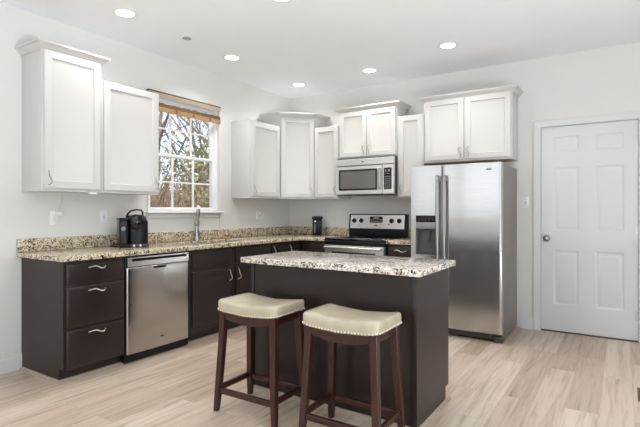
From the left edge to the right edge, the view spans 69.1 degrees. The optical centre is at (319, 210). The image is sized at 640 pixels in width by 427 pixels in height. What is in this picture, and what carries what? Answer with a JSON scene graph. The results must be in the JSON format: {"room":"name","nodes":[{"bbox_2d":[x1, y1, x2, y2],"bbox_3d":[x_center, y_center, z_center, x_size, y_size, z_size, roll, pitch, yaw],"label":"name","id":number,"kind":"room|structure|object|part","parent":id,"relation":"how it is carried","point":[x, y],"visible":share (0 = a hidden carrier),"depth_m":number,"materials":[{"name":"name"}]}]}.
{"room":"kitchen","nodes":[
{"label":"kitchen","id":0,"kind":"room"},
{"bbox_2d":[0,2,289,356],"bbox_3d":[-2.834,-0.170,3.010,0.140,2.816,8.880,0,0,33],"label":"wall","id":1,"kind":"structure","parent":0,"point":[23,215],"depth_m":4.09,"materials":[{"name":"paint"}]},
{"bbox_2d":[0,353,21,374],"bbox_3d":[-3.728,1.175,1.500,0.014,0.126,5.094,0,0,33],"label":"baseboard","id":2,"kind":"structure","parent":1,"relation":"attached to","point":[10,363],"depth_m":3.56,"materials":[{"name":"white paint"}]},
{"bbox_2d":[50,211,58,224],"bbox_3d":[-2.200,0.062,3.844,0.008,0.116,0.072,0,0,33],"label":"wall outlet","id":3,"kind":"object","parent":1,"relation":"attached to","point":[54,220],"visible":1,"depth_m":3.84,"materials":[{"name":"white plastic"}]},
{"bbox_2d":[55,200,62,215],"bbox_3d":[-2.164,-0.050,3.861,0.040,0.188,0.059,0,0,33],"label":"plug adapter","id":4,"kind":"object","parent":1,"relation":"attached to","point":[56,213],"visible":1,"depth_m":3.85,"materials":[{"name":"white plastic"}]},
{"bbox_2d":[14,37,110,193],"bbox_3d":[-2.059,-0.709,3.740,0.356,1.121,0.579,0,0,33],"label":"upper cabinet","id":5,"kind":"object","parent":1,"relation":"attached to","point":[61,84],"visible":1,"depth_m":3.61,"materials":[{"name":"white paint"}]},
{"bbox_3d":[-2.059,-1.239,3.740,0.356,0.060,0.579,0,0,33],"label":"crown molding","id":6,"kind":"part","parent":5,"relation":"part of","materials":[{"name":"white paint"}]},
{"bbox_3d":[-1.945,-0.693,3.665,0.019,1.043,0.448,0,0,33],"label":"door","id":7,"kind":"part","parent":5,"relation":"part of","materials":[{"name":"white paint"}]},
{"bbox_2d":[100,211,106,222],"bbox_3d":[-1.957,0.058,4.207,0.018,0.116,0.072,0,0,33],"label":"wall switch","id":8,"kind":"object","parent":1,"relation":"attached to","point":[103,214],"visible":1,"depth_m":4.21,"materials":[{"name":"white plastic"}]},
{"bbox_2d":[81,80,158,194],"bbox_3d":[-1.773,-0.620,4.179,0.354,0.944,0.571,0,0,33],"label":"upper cabinet","id":9,"kind":"object","parent":1,"relation":"attached to","point":[129,115],"visible":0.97,"depth_m":4.08,"materials":[{"name":"white paint"}]},
{"bbox_3d":[-1.658,-0.628,4.104,0.019,0.916,0.542,0,0,33],"label":"door","id":10,"kind":"part","parent":9,"relation":"part of","materials":[{"name":"white paint"}]},
{"bbox_2d":[20,325,245,383],"bbox_3d":[-1.413,1.228,4.516,0.560,0.020,2.524,0,0,33],"label":"trim","id":11,"kind":"structure","parent":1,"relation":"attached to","point":[22,368],"depth_m":3.55,"materials":[{"name":"brown wood"}]},
{"bbox_2d":[17,226,290,251],"bbox_3d":[-1.382,0.273,5.083,0.020,0.102,3.538,0,0,33],"label":"backsplash","id":12,"kind":"structure","parent":1,"relation":"attached to","point":[53,243],"depth_m":4.30,"materials":[{"name":"beige stone"}]},
{"bbox_2d":[144,90,224,217],"bbox_3d":[-1.474,-0.560,5.030,0.185,1.272,1.044,0,0,33],"label":"window","id":13,"kind":"structure","parent":1,"relation":"in","point":[152,212],"depth_m":5.16,"materials":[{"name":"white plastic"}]},
{"bbox_3d":[-1.489,-0.300,5.040,0.030,0.591,0.908,0,0,33],"label":"sash","id":14,"kind":"part","parent":13,"relation":"part of","materials":[{"name":"white plastic"}]},
{"bbox_2d":[146,88,220,123],"bbox_3d":[-1.422,-0.502,4.970,0.047,1.390,0.986,0,0,33],"label":"bamboo blind","id":15,"kind":"object","parent":13,"relation":"attached to","point":[165,108],"visible":0.78,"depth_m":4.96,"materials":[{"name":"brown wood"}]},
{"bbox_3d":[-1.433,0.017,5.003,0.085,0.017,1.044,0,0,33],"label":"sill","id":16,"kind":"part","parent":13,"relation":"part of","materials":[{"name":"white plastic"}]},
{"bbox_3d":[-1.519,-0.861,5.060,0.030,0.599,0.908,0,0,33],"label":"sash","id":17,"kind":"part","parent":13,"relation":"part of","materials":[{"name":"white plastic"}]},
{"bbox_2d":[231,120,279,198],"bbox_3d":[-0.765,-0.605,5.721,0.354,0.914,0.562,0,0,33],"label":"upper cabinet","id":18,"kind":"object","parent":1,"relation":"attached to","point":[255,145],"visible":1,"depth_m":5.54,"materials":[{"name":"white paint"}]},
{"bbox_3d":[-0.654,-0.609,5.640,0.019,0.877,0.520,0,0,33],"label":"door","id":19,"kind":"part","parent":18,"relation":"part of","materials":[{"name":"white paint"}]},
{"bbox_2d":[256,211,259,219],"bbox_3d":[-0.796,0.066,5.991,0.008,0.116,0.072,0,0,33],"label":"wall outlet","id":20,"kind":"object","parent":1,"relation":"attached to","point":[257,212],"visible":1,"depth_m":5.98,"materials":[{"name":"white plastic"}]},
{"bbox_2d":[0,0,639,98],"bbox_3d":[-0.096,-1.628,1.221,6.680,0.100,8.880,0,0,33],"label":"ceiling","id":21,"kind":"structure","parent":0,"point":[324,45],"depth_m":4.11,"materials":[{"name":"paint"}]},
{"bbox_2d":[112,8,137,18],"bbox_3d":[-1.558,-1.574,3.709,0.196,0.006,0.196,0,0,33],"label":"recessed light","id":22,"kind":"object","parent":21,"relation":"in","point":[120,12],"visible":1,"depth_m":3.70,"materials":[{"name":"white plastic"}]},
{"bbox_2d":[222,54,241,60],"bbox_3d":[-0.907,-1.574,4.788,0.196,0.006,0.196,0,0,33],"label":"recessed light","id":23,"kind":"object","parent":21,"relation":"in","point":[230,57],"visible":1,"depth_m":4.77,"materials":[{"name":"white plastic"}]},
{"bbox_2d":[272,0,292,2],"bbox_3d":[-0.284,-1.574,3.422,0.196,0.006,0.196,0,0,33],"label":"recessed light","id":24,"kind":"object","parent":21,"relation":"in","point":[278,1],"visible":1,"depth_m":3.49,"materials":[{"name":"white plastic"}]},
{"bbox_2d":[291,82,306,86],"bbox_3d":[-0.263,-1.574,5.812,0.196,0.006,0.196,0,0,33],"label":"recessed light","id":25,"kind":"object","parent":21,"relation":"in","point":[298,84],"visible":1,"depth_m":5.79,"materials":[{"name":"white plastic"}]},
{"bbox_2d":[361,68,377,72],"bbox_3d":[0.558,-1.574,5.231,0.196,0.006,0.196,0,0,33],"label":"recessed light","id":26,"kind":"object","parent":21,"relation":"in","point":[366,70],"visible":1,"depth_m":5.21,"materials":[{"name":"white plastic"}]},
{"bbox_2d":[437,42,458,48],"bbox_3d":[1.224,-1.574,4.439,0.196,0.006,0.196,0,0,33],"label":"recessed light","id":27,"kind":"object","parent":21,"relation":"in","point":[447,45],"visible":1,"depth_m":4.42,"materials":[{"name":"white plastic"}]},
{"bbox_2d":[0,326,639,426],"bbox_3d":[-0.096,1.288,1.221,6.680,0.100,8.880,0,0,33],"label":"floor","id":28,"kind":"structure","parent":0,"point":[534,378],"depth_m":3.21,"materials":[{"name":"brown wood"}]},
{"bbox_2d":[21,257,123,379],"bbox_3d":[-1.930,0.801,3.659,0.662,0.874,0.484,0,0,33],"label":"base cabinet","id":29,"kind":"object","parent":28,"relation":"on","point":[72,313],"visible":0.98,"depth_m":3.47,"materials":[{"name":"brown wood"}]},
{"bbox_3d":[-2.079,0.801,3.478,0.610,0.874,0.018,0,0,33],"label":"panel","id":30,"kind":"part","parent":29,"relation":"part of","materials":[{"name":"brown wood"}]},
{"bbox_3d":[-1.686,1.006,3.502,0.021,0.280,0.456,0,0,33],"label":"drawer","id":31,"kind":"part","parent":29,"relation":"part of","materials":[{"name":"brown wood"}]},
{"bbox_3d":[-1.686,0.700,3.502,0.021,0.284,0.456,0,0,33],"label":"drawer","id":32,"kind":"part","parent":29,"relation":"part of","materials":[{"name":"brown wood"}]},
{"bbox_3d":[-1.686,0.461,3.502,0.021,0.146,0.456,0,0,33],"label":"drawer","id":33,"kind":"part","parent":29,"relation":"part of","materials":[{"name":"brown wood"}]},
{"bbox_2d":[120,251,188,363],"bbox_3d":[-1.616,0.804,4.136,0.606,0.868,0.650,0,0,33],"label":"dishwasher","id":34,"kind":"object","parent":28,"relation":"on","point":[155,285],"visible":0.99,"depth_m":3.92,"materials":[{"name":"silver metal"}]},
{"bbox_3d":[-1.377,0.417,3.981,0.024,0.083,0.629,0,0,33],"label":"control panel","id":35,"kind":"part","parent":34,"relation":"part of","materials":[{"name":"silver metal"}]},
{"bbox_2d":[188,243,270,340],"bbox_3d":[-1.113,0.801,4.909,0.659,0.874,1.176,0,0,33],"label":"base cabinet","id":36,"kind":"object","parent":28,"relation":"on","point":[214,274],"visible":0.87,"depth_m":4.51,"materials":[{"name":"brown wood"}]},
{"bbox_3d":[-1.039,0.464,4.492,0.021,0.152,0.507,0,0,33],"label":"false drawer","id":37,"kind":"part","parent":36,"relation":"part of","materials":[{"name":"brown wood"}]},
{"bbox_3d":[-1.040,0.828,4.492,0.020,0.509,0.507,0,0,33],"label":"door","id":38,"kind":"part","parent":36,"relation":"part of","materials":[{"name":"brown wood"}]},
{"bbox_3d":[-0.713,0.828,4.992,0.020,0.509,0.550,0,0,33],"label":"door","id":39,"kind":"part","parent":36,"relation":"part of","materials":[{"name":"brown wood"}]},
{"bbox_3d":[-0.713,0.464,4.992,0.021,0.152,0.550,0,0,33],"label":"false drawer","id":40,"kind":"part","parent":36,"relation":"part of","materials":[{"name":"brown wood"}]},
{"bbox_2d":[214,293,304,426],"bbox_3d":[-0.365,0.894,2.890,0.481,0.687,0.345,0,0,32],"label":"bar stool","id":41,"kind":"object","parent":28,"relation":"on","point":[251,310],"visible":0.98,"depth_m":2.82,"materials":[{"name":"brown wood"}]},
{"bbox_3d":[-0.615,0.930,2.883,0.066,0.614,0.068,0,0,32],"label":"leg","id":42,"kind":"part","parent":41,"relation":"part of","materials":[{"name":"brown wood"}]},
{"bbox_3d":[-0.467,0.930,3.118,0.066,0.614,0.068,0,0,32],"label":"leg","id":43,"kind":"part","parent":41,"relation":"part of","materials":[{"name":"brown wood"}]},
{"bbox_2d":[218,293,303,318],"bbox_3d":[-0.365,0.592,2.890,0.467,0.083,0.319,0,0,32],"label":"seat cushion","id":44,"kind":"object","parent":41,"relation":"on","point":[245,305],"depth_m":2.80,"materials":[{"name":"beige leather"}]},
{"bbox_3d":[-0.365,0.616,2.890,0.477,0.033,0.329,0,0,32],"label":"nailhead trim","id":45,"kind":"part","parent":41,"relation":"part of","materials":[{"name":"grey metal"}]},
{"bbox_3d":[-0.263,0.930,2.662,0.066,0.614,0.068,0,0,32],"label":"leg","id":46,"kind":"part","parent":41,"relation":"part of","materials":[{"name":"brown wood"}]},
{"bbox_3d":[-0.116,0.930,2.897,0.066,0.614,0.068,0,0,32],"label":"leg","id":47,"kind":"part","parent":41,"relation":"part of","materials":[{"name":"brown wood"}]},
{"bbox_2d":[271,240,324,252],"bbox_3d":[-0.327,0.801,5.802,0.998,0.874,1.178,0,0,33],"label":"base cabinet","id":48,"kind":"object","parent":28,"relation":"on","point":[301,245],"visible":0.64,"depth_m":5.56,"materials":[{"name":"brown wood"}]},
{"bbox_2d":[17,226,349,261],"bbox_3d":[-0.972,0.292,4.815,1.000,0.141,3.538,0,0,33],"label":"countertop","id":49,"kind":"structure","parent":48,"relation":"on","point":[75,248],"depth_m":4.27,"materials":[{"name":"beige stone"}]},
{"bbox_2d":[110,209,148,247],"bbox_3d":[-1.711,0.154,4.161,0.302,0.338,0.282,0,0,-29],"label":"coffee maker","id":50,"kind":"object","parent":49,"relation":"on","point":[132,230],"visible":1,"depth_m":4.08,"materials":[{"name":"black plastic"}]},
{"bbox_3d":[-1.764,0.191,4.150,0.089,0.206,0.230,0,0,-29],"label":"water tank","id":51,"kind":"part","parent":50,"relation":"part of","materials":[{"name":"plastic"}]},
{"bbox_3d":[-1.764,0.077,4.150,0.084,0.022,0.220,0,0,-29],"label":"tank lid","id":52,"kind":"part","parent":50,"relation":"part of","materials":[{"name":"black plastic"}]},
{"bbox_3d":[-1.640,0.024,4.125,0.148,0.080,0.141,0,0,-29],"label":"handle","id":53,"kind":"part","parent":50,"relation":"part of","materials":[{"name":"black plastic"}]},
{"bbox_2d":[130,244,147,246],"bbox_3d":[-1.588,0.308,4.078,0.142,0.025,0.015,0,0,-29],"label":"drip tray","id":54,"kind":"object","parent":50,"relation":"on","point":[131,245],"depth_m":4.07,"materials":[{"name":"silver metal"}]},
{"bbox_2d":[193,205,202,240],"bbox_3d":[-1.323,0.134,5.034,0.081,0.379,0.113,0,0,13],"label":"kitchen faucet","id":55,"kind":"object","parent":49,"relation":"on","point":[197,222],"visible":1,"depth_m":4.99,"materials":[{"name":"silver metal"}]},
{"bbox_2d":[312,216,322,234],"bbox_3d":[-0.031,0.199,6.128,0.144,0.248,0.138,0,0,-2],"label":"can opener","id":56,"kind":"object","parent":49,"relation":"on","point":[317,223],"visible":0.98,"depth_m":6.08,"materials":[{"name":"black plastic"}]},
{"bbox_3d":[-0.466,0.735,5.371,0.020,0.695,0.287,0,0,33],"label":"door","id":57,"kind":"part","parent":48,"relation":"part of","materials":[{"name":"brown wood"}]},
{"bbox_3d":[-0.317,0.735,5.599,0.020,0.695,0.232,0,0,33],"label":"door","id":58,"kind":"part","parent":48,"relation":"part of","materials":[{"name":"brown wood"}]},
{"bbox_3d":[-0.074,0.464,5.601,0.325,0.152,0.021,0,0,33],"label":"drawer","id":59,"kind":"part","parent":48,"relation":"part of","materials":[{"name":"brown wood"}]},
{"bbox_2d":[251,264,447,426],"bbox_3d":[0.189,0.801,3.170,1.227,0.874,0.588,0,0,33],"label":"kitchen island","id":60,"kind":"object","parent":28,"relation":"on","point":[422,302],"visible":0.52,"depth_m":2.83,"materials":[{"name":"brown wood"}]},
{"bbox_3d":[-0.472,0.801,3.254,0.029,0.874,0.007,0,0,33],"label":"corner trim","id":61,"kind":"part","parent":60,"relation":"part of","materials":[{"name":"brown wood"}]},
{"bbox_2d":[241,251,455,276],"bbox_3d":[0.168,0.343,3.135,1.312,0.039,0.637,0,0,33],"label":"island countertop","id":62,"kind":"structure","parent":60,"relation":"on","point":[374,264],"depth_m":2.95,"materials":[{"name":"stone"}]},
{"bbox_3d":[0.531,0.801,2.599,0.029,0.874,0.007,0,0,33],"label":"corner trim","id":63,"kind":"part","parent":60,"relation":"part of","materials":[{"name":"brown wood"}]},
{"bbox_3d":[0.687,0.801,2.829,0.018,0.874,0.550,0,0,33],"label":"panel","id":64,"kind":"part","parent":60,"relation":"part of","materials":[{"name":"brown wood"}]},
{"bbox_2d":[299,303,404,426],"bbox_3d":[0.174,0.894,2.528,0.481,0.687,0.345,0,0,32],"label":"bar stool","id":65,"kind":"object","parent":28,"relation":"on","point":[333,323],"visible":1,"depth_m":2.49,"materials":[{"name":"beige leather"}]},
{"bbox_3d":[-0.075,0.930,2.521,0.066,0.614,0.068,0,0,32],"label":"leg","id":66,"kind":"part","parent":65,"relation":"part of","materials":[{"name":"brown wood"}]},
{"bbox_3d":[0.073,0.930,2.756,0.066,0.614,0.068,0,0,32],"label":"leg","id":67,"kind":"part","parent":65,"relation":"part of","materials":[{"name":"brown wood"}]},
{"bbox_2d":[303,303,400,335],"bbox_3d":[0.174,0.592,2.528,0.467,0.083,0.319,0,0,32],"label":"seat cushion","id":68,"kind":"object","parent":65,"relation":"on","point":[328,319],"depth_m":2.44,"materials":[{"name":"beige leather"}]},
{"bbox_3d":[0.174,0.616,2.528,0.477,0.033,0.329,0,0,32],"label":"nailhead trim","id":69,"kind":"part","parent":65,"relation":"part of","materials":[{"name":"grey metal"}]},
{"bbox_3d":[0.276,0.930,2.300,0.066,0.614,0.068,0,0,32],"label":"leg","id":70,"kind":"part","parent":65,"relation":"part of","materials":[{"name":"brown wood"}]},
{"bbox_3d":[0.424,0.930,2.535,0.066,0.614,0.068,0,0,32],"label":"leg","id":71,"kind":"part","parent":65,"relation":"part of","materials":[{"name":"brown wood"}]},
{"bbox_2d":[253,385,450,426],"bbox_3d":[0.177,1.228,3.151,1.264,0.020,0.570,0,0,33],"label":"trim","id":72,"kind":"structure","parent":28,"relation":"on","point":[445,402],"depth_m":2.84,"materials":[{"name":"brown wood"}]},
{"bbox_2d":[324,214,408,255],"bbox_3d":[0.540,0.641,5.496,0.780,1.194,0.741,0,0,33],"label":"stove","id":73,"kind":"object","parent":28,"relation":"on","point":[364,229],"visible":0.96,"depth_m":5.56,"materials":[{"name":"silver metal"}]},
{"bbox_3d":[0.355,0.423,5.213,0.721,0.027,0.066,0,0,33],"label":"handle","id":74,"kind":"part","parent":73,"relation":"part of","materials":[{"name":"silver metal"}]},
{"bbox_3d":[0.383,0.699,5.255,0.764,0.607,0.039,0,0,33],"label":"oven door","id":75,"kind":"part","parent":73,"relation":"part of","materials":[{"name":"silver metal"}]},
{"bbox_2d":[335,240,387,255],"bbox_3d":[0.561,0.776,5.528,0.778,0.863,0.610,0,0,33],"label":"door","id":76,"kind":"structure","parent":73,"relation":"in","point":[386,245],"depth_m":5.18,"materials":[{"name":"silver metal"}]},
{"bbox_2d":[325,236,405,241],"bbox_3d":[0.541,0.332,5.497,0.778,0.024,0.593,0,0,33],"label":"cooktop","id":77,"kind":"object","parent":73,"relation":"in","point":[341,238],"depth_m":5.35,"materials":[{"name":"black glass"}]},
{"bbox_3d":[0.701,0.139,5.741,0.736,0.166,0.026,0,0,33],"label":"control panel","id":78,"kind":"part","parent":73,"relation":"part of","materials":[{"name":"silver metal"}]},
{"bbox_2d":[388,244,410,256],"bbox_3d":[1.024,0.801,5.229,0.309,0.874,0.661,0,0,33],"label":"base cabinet","id":79,"kind":"object","parent":28,"relation":"on","point":[395,250],"visible":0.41,"depth_m":4.99,"materials":[{"name":"brown wood"}]},
{"bbox_2d":[386,229,410,244],"bbox_3d":[1.026,0.292,5.228,0.317,0.141,0.660,0,0,33],"label":"countertop","id":80,"kind":"structure","parent":79,"relation":"on","point":[404,241],"depth_m":5.01,"materials":[{"name":"beige stone"}]},
{"bbox_2d":[411,161,516,343],"bbox_3d":[1.481,0.390,4.801,0.895,1.696,0.811,0,0,33],"label":"refrigerator","id":81,"kind":"object","parent":28,"relation":"on","point":[466,214],"visible":0.77,"depth_m":4.46,"materials":[{"name":"grey metal"}]},
{"bbox_2d":[416,222,434,228],"bbox_3d":[1.082,0.150,4.693,0.213,0.064,0.066,0,0,33],"label":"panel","id":82,"kind":"object","parent":81,"relation":"attached to","point":[419,225],"depth_m":4.67,"materials":[{"name":"silver metal"}]},
{"bbox_3d":[1.084,0.350,4.701,0.322,1.604,0.070,0,0,33],"label":"freezer door","id":83,"kind":"part","parent":81,"relation":"part of","materials":[{"name":"silver metal"}]},
{"bbox_3d":[1.156,0.280,4.571,0.031,1.255,0.070,0,0,33],"label":"handle","id":84,"kind":"part","parent":81,"relation":"part of","materials":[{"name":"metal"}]},
{"bbox_3d":[1.213,0.280,4.534,0.031,1.255,0.070,0,0,33],"label":"handle","id":85,"kind":"part","parent":81,"relation":"part of","materials":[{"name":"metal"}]},
{"bbox_3d":[1.456,0.350,4.454,0.558,1.604,0.076,0,0,33],"label":"fresh food door","id":86,"kind":"part","parent":81,"relation":"part of","materials":[{"name":"silver metal"}]},
{"bbox_2d":[637,387,639,401],"bbox_3d":[2.195,1.235,3.086,0.140,0.006,0.270,0,0,33],"label":"floor vent","id":87,"kind":"object","parent":28,"relation":"in","point":[638,389],"visible":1,"depth_m":3.13,"materials":[{"name":"brown metal"}]},
{"bbox_2d":[290,42,639,326],"bbox_3d":[2.353,-0.170,4.841,6.540,2.816,0.140,0,0,33],"label":"wall","id":88,"kind":"structure","parent":0,"point":[606,80],"depth_m":4.89,"materials":[{"name":"paint"}]},
{"bbox_2d":[259,111,329,199],"bbox_3d":[-0.326,-0.697,6.108,0.668,1.098,0.668,0,0,33],"label":"upper cabinet","id":89,"kind":"object","parent":88,"relation":"attached to","point":[296,128],"visible":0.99,"depth_m":5.93,"materials":[{"name":"white paint"}]},
{"bbox_3d":[-0.306,-1.216,6.013,0.944,0.060,0.267,0,0,-12],"label":"crown molding","id":90,"kind":"part","parent":89,"relation":"part of","materials":[{"name":"white paint"}]},
{"bbox_3d":[-0.287,-0.675,5.923,0.424,1.010,0.019,0,0,-12],"label":"door","id":91,"kind":"part","parent":89,"relation":"part of","materials":[{"name":"white paint"}]},
{"bbox_2d":[291,226,349,235],"bbox_3d":[-0.001,0.273,6.282,0.980,0.102,0.020,0,0,33],"label":"backsplash","id":92,"kind":"structure","parent":88,"relation":"attached to","point":[294,229],"depth_m":6.22,"materials":[{"name":"beige stone"}]},
{"bbox_2d":[323,213,327,220],"bbox_3d":[0.077,0.088,6.239,0.072,0.116,0.008,0,0,33],"label":"wall outlet","id":93,"kind":"object","parent":88,"relation":"attached to","point":[325,215],"visible":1,"depth_m":6.24,"materials":[{"name":"white plastic"}]},
{"bbox_2d":[314,125,350,199],"bbox_3d":[0.153,-0.605,5.982,0.371,0.914,0.354,0,0,33],"label":"upper cabinet","id":94,"kind":"object","parent":88,"relation":"attached to","point":[326,139],"visible":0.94,"depth_m":5.87,"materials":[{"name":"white paint"}]},
{"bbox_3d":[0.077,-0.612,5.868,0.346,0.884,0.019,0,0,33],"label":"door","id":95,"kind":"part","parent":94,"relation":"part of","materials":[{"name":"white paint"}]},
{"bbox_2d":[334,100,411,158],"bbox_3d":[0.634,-0.945,5.667,0.879,0.622,0.356,0,0,33],"label":"upper cabinet","id":96,"kind":"object","parent":88,"relation":"attached to","point":[370,130],"visible":0.96,"depth_m":5.52,"materials":[{"name":"white paint"}]},
{"bbox_3d":[0.401,-0.927,5.656,0.369,0.551,0.019,0,0,33],"label":"door","id":97,"kind":"part","parent":96,"relation":"part of","materials":[{"name":"white paint"}]},
{"bbox_2d":[336,155,396,195],"bbox_3d":[0.610,-0.408,5.630,0.772,0.447,0.438,0,0,33],"label":"microwave","id":98,"kind":"object","parent":96,"relation":"attached to","point":[366,176],"visible":0.94,"depth_m":5.47,"materials":[{"name":"grey metal"}]},
{"bbox_3d":[0.464,-0.363,5.542,0.624,0.342,0.028,0,0,33],"label":"door","id":99,"kind":"part","parent":98,"relation":"part of","materials":[{"name":"silver metal"}]},
{"bbox_3d":[0.679,-0.370,5.355,0.019,0.246,0.054,0,0,33],"label":"handle","id":100,"kind":"part","parent":98,"relation":"part of","materials":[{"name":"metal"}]},
{"bbox_3d":[0.788,-0.363,5.330,0.145,0.342,0.028,0,0,33],"label":"control panel","id":101,"kind":"part","parent":98,"relation":"part of","materials":[{"name":"silver metal"}]},
{"bbox_3d":[0.634,-1.226,5.667,0.879,0.060,0.356,0,0,33],"label":"crown molding","id":102,"kind":"part","parent":96,"relation":"part of","materials":[{"name":"white paint"}]},
{"bbox_3d":[0.716,-0.927,5.450,0.370,0.551,0.019,0,0,33],"label":"door","id":103,"kind":"part","parent":96,"relation":"part of","materials":[{"name":"white paint"}]},
{"bbox_2d":[397,114,428,197],"bbox_3d":[1.093,-0.615,5.368,0.317,0.934,0.354,0,0,33],"label":"upper cabinet","id":104,"kind":"object","parent":88,"relation":"attached to","point":[410,128],"visible":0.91,"depth_m":5.27,"materials":[{"name":"white paint"}]},
{"bbox_2d":[418,84,522,164],"bbox_3d":[1.615,-0.887,5.026,1.032,0.730,0.356,0,0,33],"label":"upper cabinet","id":105,"kind":"object","parent":88,"relation":"attached to","point":[480,125],"visible":0.98,"depth_m":4.88,"materials":[{"name":"white paint"}]},
{"bbox_3d":[1.345,-0.874,5.039,0.422,0.656,0.019,0,0,33],"label":"door","id":106,"kind":"part","parent":105,"relation":"part of","materials":[{"name":"white paint"}]},
{"bbox_3d":[1.629,-0.524,5.049,0.885,0.004,0.296,0,0,33],"label":"underside panel","id":107,"kind":"part","parent":105,"relation":"part of","materials":[{"name":"white wood"}]},
{"bbox_3d":[1.615,-1.222,5.026,1.032,0.060,0.356,0,0,33],"label":"crown molding","id":108,"kind":"part","parent":105,"relation":"part of","materials":[{"name":"white paint"}]},
{"bbox_3d":[1.728,-0.874,4.789,0.453,0.656,0.019,0,0,33],"label":"door","id":109,"kind":"part","parent":105,"relation":"part of","materials":[{"name":"white paint"}]},
{"bbox_2d":[522,197,528,207],"bbox_3d":[2.156,-0.087,4.875,0.072,0.116,0.018,0,0,33],"label":"wall switch","id":110,"kind":"object","parent":88,"relation":"attached to","point":[525,200],"visible":1,"depth_m":4.88,"materials":[{"name":"white plastic"}]},
{"bbox_2d":[519,316,532,329],"bbox_3d":[3.520,1.175,3.986,3.370,0.126,0.014,0,0,33],"label":"baseboard","id":111,"kind":"structure","parent":88,"relation":"attached to","point":[525,322],"depth_m":4.87,"materials":[{"name":"white paint"}]},
{"bbox_2d":[533,111,639,342],"bbox_3d":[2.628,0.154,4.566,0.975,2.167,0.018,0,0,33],"label":"trim","id":112,"kind":"structure","parent":88,"relation":"attached to","point":[537,125],"depth_m":4.80,"materials":[{"name":"white paint"}]},
{"bbox_2d":[541,329,637,341],"bbox_3d":[2.670,1.233,4.630,0.833,0.010,0.126,0,0,33],"label":"trim","id":113,"kind":"structure","parent":88,"relation":"attached to","point":[541,329],"depth_m":4.56,"materials":[{"name":"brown metal"}]},
{"bbox_2d":[541,120,638,340],"bbox_3d":[2.635,0.184,4.572,0.843,2.080,0.108,0,0,33],"label":"door","id":114,"kind":"structure","parent":88,"relation":"in","point":[590,230],"depth_m":4.58,"materials":[{"name":"white paint"}]},
{"bbox_3d":[2.318,0.286,4.758,0.066,0.066,0.072,0,0,33],"label":"knob","id":115,"kind":"part","parent":114,"relation":"part of","materials":[{"name":"silver metal"}]},
{"label":"outside","id":116,"kind":"structure","parent":0,"visible":0},
{"bbox_2d":[159,190,208,206],"bbox_3d":[-17.582,-0.234,35.703,59.400,4.429,90.000,0,0,33],"label":"ground","id":117,"kind":"structure","parent":116,"point":[160,190],"depth_m":33.87,"materials":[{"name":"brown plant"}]},
{"bbox_2d":[150,122,173,202],"bbox_3d":[-6.533,-2.225,13.656,5.401,8.360,4.679,0,0,33],"label":"bare tree","id":118,"kind":"object","parent":117,"relation":"on","point":[160,188],"visible":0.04,"depth_m":14.74,"materials":[{"name":"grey plant"}]},
{"bbox_2d":[160,114,197,173],"bbox_3d":[-6.546,-1.985,18.433,4.504,7.864,4.908,0,0,7],"label":"bare tree","id":119,"kind":"object","parent":117,"relation":"on","point":[173,114],"visible":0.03,"depth_m":19.16,"materials":[{"name":"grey plant"}]},
{"bbox_2d":[150,147,208,207],"bbox_3d":[-5.172,0.187,14.309,17.940,3.564,14.301,0,0,-9],"label":"undergrowth","id":120,"kind":"object","parent":117,"relation":"on","point":[164,190],"visible":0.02,"depth_m":10.92,"materials":[{"name":"brown plant"}]},
{"bbox_2d":[150,151,208,206],"bbox_3d":[-2.274,0.304,10.193,2.698,3.279,2.714,0,0,33],"label":"leafy shrub","id":121,"kind":"object","parent":117,"relation":"on","point":[200,193],"visible":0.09,"depth_m":10.03,"materials":[{"name":"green plant"}]},
{"bbox_2d":[152,105,208,206],"bbox_3d":[-6.112,-3.881,16.538,6.316,11.705,5.181,0,0,8],"label":"bare tree","id":122,"kind":"object","parent":117,"relation":"on","point":[160,113],"visible":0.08,"depth_m":16.04,"materials":[{"name":"grey plant"}]},
{"bbox_2d":[159,122,208,207],"bbox_3d":[-4.167,-0.574,15.588,3.441,5.039,3.618,0,0,-15],"label":"leafy tree","id":123,"kind":"object","parent":117,"relation":"on","point":[196,169],"visible":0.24,"depth_m":15.26,"materials":[{"name":"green plant"}]},
{"bbox_2d":[159,111,208,206],"bbox_3d":[-2.465,-3.325,11.498,6.984,10.577,4.905,0,0,-31],"label":"bare tree","id":124,"kind":"object","parent":117,"relation":"on","point":[205,122],"visible":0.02,"depth_m":10.83,"materials":[{"name":"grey plant"}]},
{"bbox_2d":[159,102,208,175],"bbox_3d":[-3.544,-2.216,14.944,3.870,8.351,4.885,0,0,-45],"label":"bare tree","id":125,"kind":"object","parent":117,"relation":"on","point":[181,117],"visible":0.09,"depth_m":15.28,"materials":[{"name":"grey plant"}]},
{"bbox_2d":[161,107,207,179],"bbox_3d":[-5.731,-2.608,18.138,3.836,9.108,4.552,0,0,5],"label":"bare tree","id":126,"kind":"object","parent":117,"relation":"on","point":[177,125],"visible":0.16,"depth_m":18.18,"materials":[{"name":"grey plant"}]},
{"bbox_2d":[171,109,208,158],"bbox_3d":[-3.415,-2.710,17.698,4.693,9.334,6.407,0,0,-32],"label":"bare tree","id":127,"kind":"object","parent":117,"relation":"on","point":[188,109],"visible":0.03,"depth_m":16.59,"materials":[{"name":"grey plant"}]},
{"bbox_2d":[193,110,208,177],"bbox_3d":[-4.952,-2.769,21.516,5.870,9.446,6.605,0,0,33],"label":"bare tree","id":128,"kind":"object","parent":117,"relation":"on","point":[193,110],"visible":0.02,"depth_m":20.79,"materials":[{"name":"grey plant"}]}
]}

